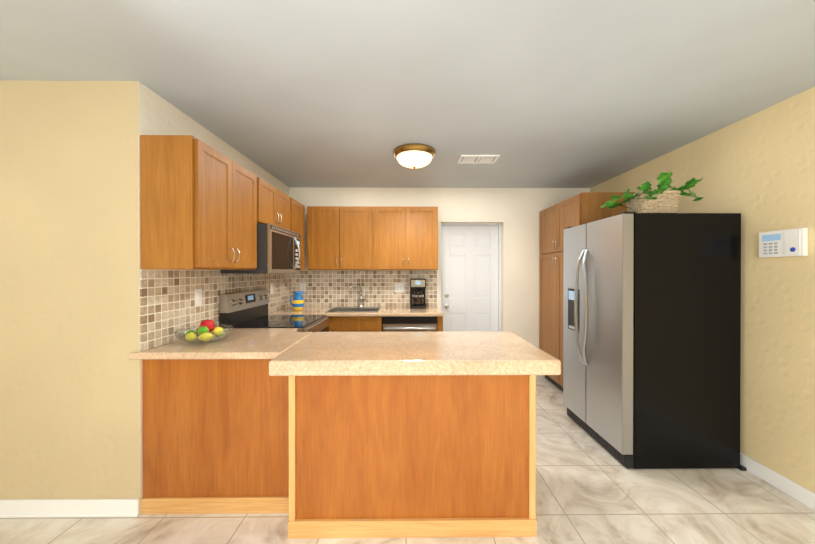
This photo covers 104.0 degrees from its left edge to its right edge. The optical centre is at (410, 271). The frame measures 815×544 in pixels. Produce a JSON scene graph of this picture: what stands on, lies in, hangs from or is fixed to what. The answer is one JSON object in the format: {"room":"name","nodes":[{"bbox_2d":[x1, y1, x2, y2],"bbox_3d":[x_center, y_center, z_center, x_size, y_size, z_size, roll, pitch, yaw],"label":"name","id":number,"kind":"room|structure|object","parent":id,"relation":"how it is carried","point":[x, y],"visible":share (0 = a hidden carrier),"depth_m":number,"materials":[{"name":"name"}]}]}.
{"room":"kitchen","nodes":[
{"label":"kitchen","id":0,"kind":"room"},
{"bbox_2d":[0,80,139,510],"bbox_3d":[-2.472,0.150,1.859,1.873,2.450,0.140,0,0,-1],"label":"wall","id":1,"kind":"structure","parent":0,"point":[69,285],"depth_m":1.79,"materials":[{"name":"paint"}]},
{"bbox_2d":[0,498,139,517],"bbox_3d":[-2.411,1.327,1.785,1.754,0.095,0.018,0,0,-1],"label":"baseboard","id":2,"kind":"structure","parent":1,"relation":"attached to","point":[44,508],"depth_m":1.78,"materials":[{"name":"white paint"}]},
{"bbox_2d":[138,81,288,513],"bbox_3d":[-1.620,0.145,3.065,0.150,2.450,2.534,0,0,-1],"label":"wall","id":3,"kind":"structure","parent":0,"point":[158,115],"depth_m":2.00,"materials":[{"name":"paint"}]},
{"bbox_2d":[140,135,259,269],"bbox_3d":[-1.379,-0.397,2.179,0.313,0.760,0.751,0,0,-1],"label":"upper cabinet","id":4,"kind":"object","parent":3,"relation":"attached to","point":[203,206],"depth_m":1.82,"materials":[{"name":"brown wood"}]},
{"bbox_2d":[140,269,289,350],"bbox_3d":[-1.539,0.213,2.937,0.007,0.463,2.269,0,0,-1],"label":"backsplash","id":5,"kind":"structure","parent":3,"relation":"attached to","point":[168,307],"depth_m":2.16,"materials":[{"name":"tile"}]},
{"bbox_2d":[195,289,201,305],"bbox_3d":[-1.522,0.183,2.286,0.013,0.118,0.072,0,0,-1],"label":"electrical outlet","id":6,"kind":"object","parent":5,"relation":"attached to","point":[198,297],"visible":1,"depth_m":2.28,"materials":[{"name":"white plastic"}]},
{"bbox_2d":[270,283,273,293],"bbox_3d":[-1.535,0.184,3.526,0.010,0.118,0.072,0,0,-1],"label":"electrical outlet","id":7,"kind":"object","parent":5,"relation":"attached to","point":[271,288],"visible":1,"depth_m":3.52,"materials":[{"name":"white plastic"}]},
{"bbox_2d":[260,178,291,230],"bbox_3d":[-1.386,-0.588,2.916,0.313,0.383,0.724,0,0,-1],"label":"upper cabinet","id":8,"kind":"object","parent":3,"relation":"attached to","point":[275,206],"depth_m":2.87,"materials":[{"name":"brown wood"}]},
{"bbox_2d":[221,224,299,273],"bbox_3d":[-1.300,-0.190,2.919,0.464,0.402,0.715,0,0,-1],"label":"microwave","id":9,"kind":"object","parent":8,"relation":"attached to","point":[278,249],"visible":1,"depth_m":2.66,"materials":[{"name":"silver metal"}]},
{"bbox_2d":[292,198,304,269],"bbox_3d":[-1.392,-0.401,3.526,0.313,0.760,0.495,0,0,-1],"label":"upper cabinet","id":10,"kind":"object","parent":3,"relation":"attached to","point":[298,210],"depth_m":3.58,"materials":[{"name":"brown wood"}]},
{"bbox_2d":[0,378,814,543],"bbox_3d":[-0.465,1.408,0.944,5.870,0.060,6.807,0,0,-1],"label":"floor","id":11,"kind":"structure","parent":0,"point":[590,489],"depth_m":1.78,"materials":[{"name":"tile"}]},
{"bbox_2d":[141,359,284,513],"bbox_3d":[-1.132,0.932,2.091,0.805,0.884,0.564,0,0,-1],"label":"base cabinet","id":12,"kind":"object","parent":11,"relation":"on","point":[213,430],"depth_m":1.82,"materials":[{"name":"brown wood"}]},
{"bbox_2d":[128,328,560,375],"bbox_3d":[-0.408,0.488,2.078,2.345,0.078,0.937,0,0,-1],"label":"countertop","id":13,"kind":"structure","parent":12,"relation":"on","point":[291,351],"depth_m":1.78,"materials":[{"name":"stone"}]},
{"bbox_2d":[174,324,232,342],"bbox_3d":[-1.325,0.405,2.049,0.320,0.084,0.320,0,0,-1],"label":"glass fruit bowl","id":14,"kind":"object","parent":13,"relation":"on","point":[201,340],"visible":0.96,"depth_m":1.99,"materials":[{"name":"clear glass"}]},
{"bbox_2d":[185,319,224,341],"bbox_3d":[-1.328,0.369,2.044,0.219,0.130,0.192,0,0,-1],"label":"fruit","id":15,"kind":"object","parent":14,"relation":"in","point":[207,326],"visible":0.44,"depth_m":2.02,"materials":[{"name":"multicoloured food"}]},
{"bbox_2d":[219,289,333,332],"bbox_3d":[-1.159,0.775,2.922,0.747,1.191,0.750,0,0,-1],"label":"range","id":16,"kind":"object","parent":11,"relation":"on","point":[247,309],"visible":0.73,"depth_m":2.81,"materials":[{"name":"silver metal"}]},
{"bbox_2d":[329,317,340,331],"bbox_3d":[-1.225,0.926,3.764,0.649,0.884,0.645,0,0,-1],"label":"base cabinet","id":17,"kind":"object","parent":11,"relation":"on","point":[334,322],"depth_m":3.48,"materials":[{"name":"brown wood"}]},
{"bbox_2d":[268,306,443,316],"bbox_3d":[-0.597,0.463,3.699,1.904,0.040,0.784,0,0,-1],"label":"countertop","id":18,"kind":"structure","parent":17,"relation":"on","point":[388,310],"depth_m":3.49,"materials":[{"name":"stone"}]},
{"bbox_2d":[290,291,304,310],"bbox_3d":[-1.316,0.334,3.689,0.172,0.215,0.136,0,0,-1],"label":"ceramic pitcher","id":19,"kind":"object","parent":18,"relation":"on","point":[297,303],"visible":1,"depth_m":3.65,"materials":[{"name":"blue ceramic"}]},
{"bbox_2d":[326,307,380,311],"bbox_3d":[-0.655,0.536,3.736,0.584,0.198,0.434,0,0,-1],"label":"sink basin","id":20,"kind":"object","parent":18,"relation":"in","point":[356,309],"visible":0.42,"depth_m":3.93,"materials":[{"name":"silver metal"}]},
{"bbox_2d":[347,284,366,306],"bbox_3d":[-0.667,0.298,3.981,0.229,0.287,0.145,0,0,-1],"label":"faucet","id":21,"kind":"object","parent":18,"relation":"on","point":[361,299],"visible":1,"depth_m":4.00,"materials":[{"name":"silver metal"}]},
{"bbox_2d":[410,278,425,308],"bbox_3d":[0.088,0.261,3.920,0.190,0.360,0.283,0,0,-1],"label":"coffee maker","id":22,"kind":"object","parent":18,"relation":"on","point":[417,292],"visible":1,"depth_m":3.84,"materials":[{"name":"black plastic"}]},
{"bbox_2d":[285,376,388,538],"bbox_3d":[-0.387,0.951,2.014,0.495,0.846,0.732,0,0,-1],"label":"base cabinet","id":23,"kind":"object","parent":11,"relation":"on","point":[337,427],"depth_m":1.66,"materials":[{"name":"brown wood"}]},
{"bbox_2d":[382,316,436,331],"bbox_3d":[-0.014,0.926,3.774,0.606,0.883,0.633,0,0,-1],"label":"dishwasher","id":24,"kind":"object","parent":11,"relation":"on","point":[409,323],"visible":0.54,"depth_m":3.50,"materials":[{"name":"silver metal"}]},
{"bbox_2d":[389,375,432,537],"bbox_3d":[-0.002,0.951,2.024,0.525,0.846,0.720,0,0,-1],"label":"base cabinet","id":25,"kind":"object","parent":11,"relation":"on","point":[410,397],"depth_m":1.66,"materials":[{"name":"brown wood"}]},
{"bbox_2d":[433,375,536,537],"bbox_3d":[0.391,0.951,2.021,0.512,0.846,0.732,0,0,-1],"label":"base cabinet","id":26,"kind":"object","parent":11,"relation":"on","point":[436,456],"depth_m":1.67,"materials":[{"name":"brown wood"}]},
{"bbox_2d":[539,192,636,391],"bbox_3d":[1.974,0.293,3.616,0.700,2.150,0.995,0,0,-1],"label":"pantry cabinet","id":27,"kind":"object","parent":11,"relation":"on","point":[555,220],"visible":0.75,"depth_m":3.62,"materials":[{"name":"brown wood"}]},
{"bbox_2d":[563,212,746,470],"bbox_3d":[1.857,0.476,2.615,0.912,1.792,0.852,0,0,-1],"label":"refrigerator","id":28,"kind":"object","parent":11,"relation":"on","point":[651,340],"visible":1,"depth_m":2.20,"materials":[{"name":"silver metal"}]},
{"bbox_2d":[601,171,702,212],"bbox_3d":[1.750,-0.569,2.281,0.666,0.298,0.378,0,0,-1],"label":"potted plant","id":29,"kind":"object","parent":28,"relation":"on","point":[661,199],"visible":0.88,"depth_m":2.26,"materials":[{"name":"green plant"}]},
{"bbox_2d":[0,0,814,187],"bbox_3d":[-0.465,-1.102,0.935,5.870,0.060,6.807,0,0,-1],"label":"ceiling","id":30,"kind":"structure","parent":0,"point":[531,93],"depth_m":1.72,"materials":[{"name":"paint"}]},
{"bbox_2d":[393,143,435,169],"bbox_3d":[0.033,-0.996,2.857,0.384,0.166,0.384,0,0,-1],"label":"ceiling light fixture","id":31,"kind":"object","parent":30,"relation":"attached to","point":[414,155],"visible":1,"depth_m":2.74,"materials":[{"name":"white glass"}]},
{"bbox_2d":[458,155,499,163],"bbox_3d":[0.641,-1.072,3.032,0.360,0.014,0.200,0,0,-1],"label":"ceiling vent","id":32,"kind":"object","parent":30,"relation":"in","point":[477,159],"visible":1,"depth_m":3.03,"materials":[{"name":"white metal"}]},
{"bbox_2d":[289,187,589,377],"bbox_3d":[0.367,0.141,4.226,4.146,2.450,0.250,0,0,-1],"label":"wall","id":33,"kind":"structure","parent":0,"point":[514,212],"depth_m":4.11,"materials":[{"name":"paint"}]},
{"bbox_2d":[290,270,436,305],"bbox_3d":[-0.604,0.209,4.087,1.880,0.463,0.007,0,0,-1],"label":"backsplash","id":34,"kind":"structure","parent":33,"relation":"attached to","point":[327,287],"depth_m":4.08,"materials":[{"name":"tile"}]},
{"bbox_2d":[300,283,305,291],"bbox_3d":[-1.379,0.202,4.071,0.072,0.118,0.010,0,0,-1],"label":"electrical outlet","id":35,"kind":"object","parent":34,"relation":"attached to","point":[302,286],"visible":0.98,"depth_m":4.07,"materials":[{"name":"white plastic"}]},
{"bbox_2d":[395,283,403,291],"bbox_3d":[-0.144,0.202,4.082,0.118,0.118,0.010,0,0,-1],"label":"electrical outlet","id":36,"kind":"object","parent":34,"relation":"attached to","point":[399,287],"visible":1,"depth_m":4.08,"materials":[{"name":"white plastic"}]},
{"bbox_2d":[307,206,437,269],"bbox_3d":[-0.457,-0.403,3.920,1.560,0.760,0.339,0,0,-1],"label":"upper cabinet","id":37,"kind":"object","parent":33,"relation":"attached to","point":[366,238],"visible":1,"depth_m":3.79,"materials":[{"name":"brown wood"}]},
{"bbox_2d":[441,223,500,331],"bbox_3d":[0.792,0.360,4.269,0.805,2.012,0.172,0,0,-1],"label":"door","id":38,"kind":"structure","parent":33,"relation":"attached to","point":[470,277],"depth_m":4.26,"materials":[{"name":"white"}]},
{"bbox_2d":[590,87,814,492],"bbox_3d":[2.410,0.153,0.966,0.120,2.450,6.807,0,0,-1],"label":"wall","id":39,"kind":"structure","parent":0,"point":[756,170],"depth_m":2.07,"materials":[{"name":"paint"}]},
{"bbox_2d":[740,452,814,509],"bbox_3d":[2.348,1.332,0.401,0.014,0.095,5.430,0,0,-1],"label":"baseboard","id":40,"kind":"structure","parent":39,"relation":"attached to","point":[798,492],"depth_m":2.01,"materials":[{"name":"white paint"}]},
{"bbox_2d":[759,228,807,256],"bbox_3d":[2.321,-0.178,1.993,0.036,0.165,0.235,0,0,-1],"label":"alarm keypad","id":41,"kind":"object","parent":39,"relation":"attached to","point":[786,243],"visible":1,"depth_m":1.96,"materials":[{"name":"white plastic"}]}
]}

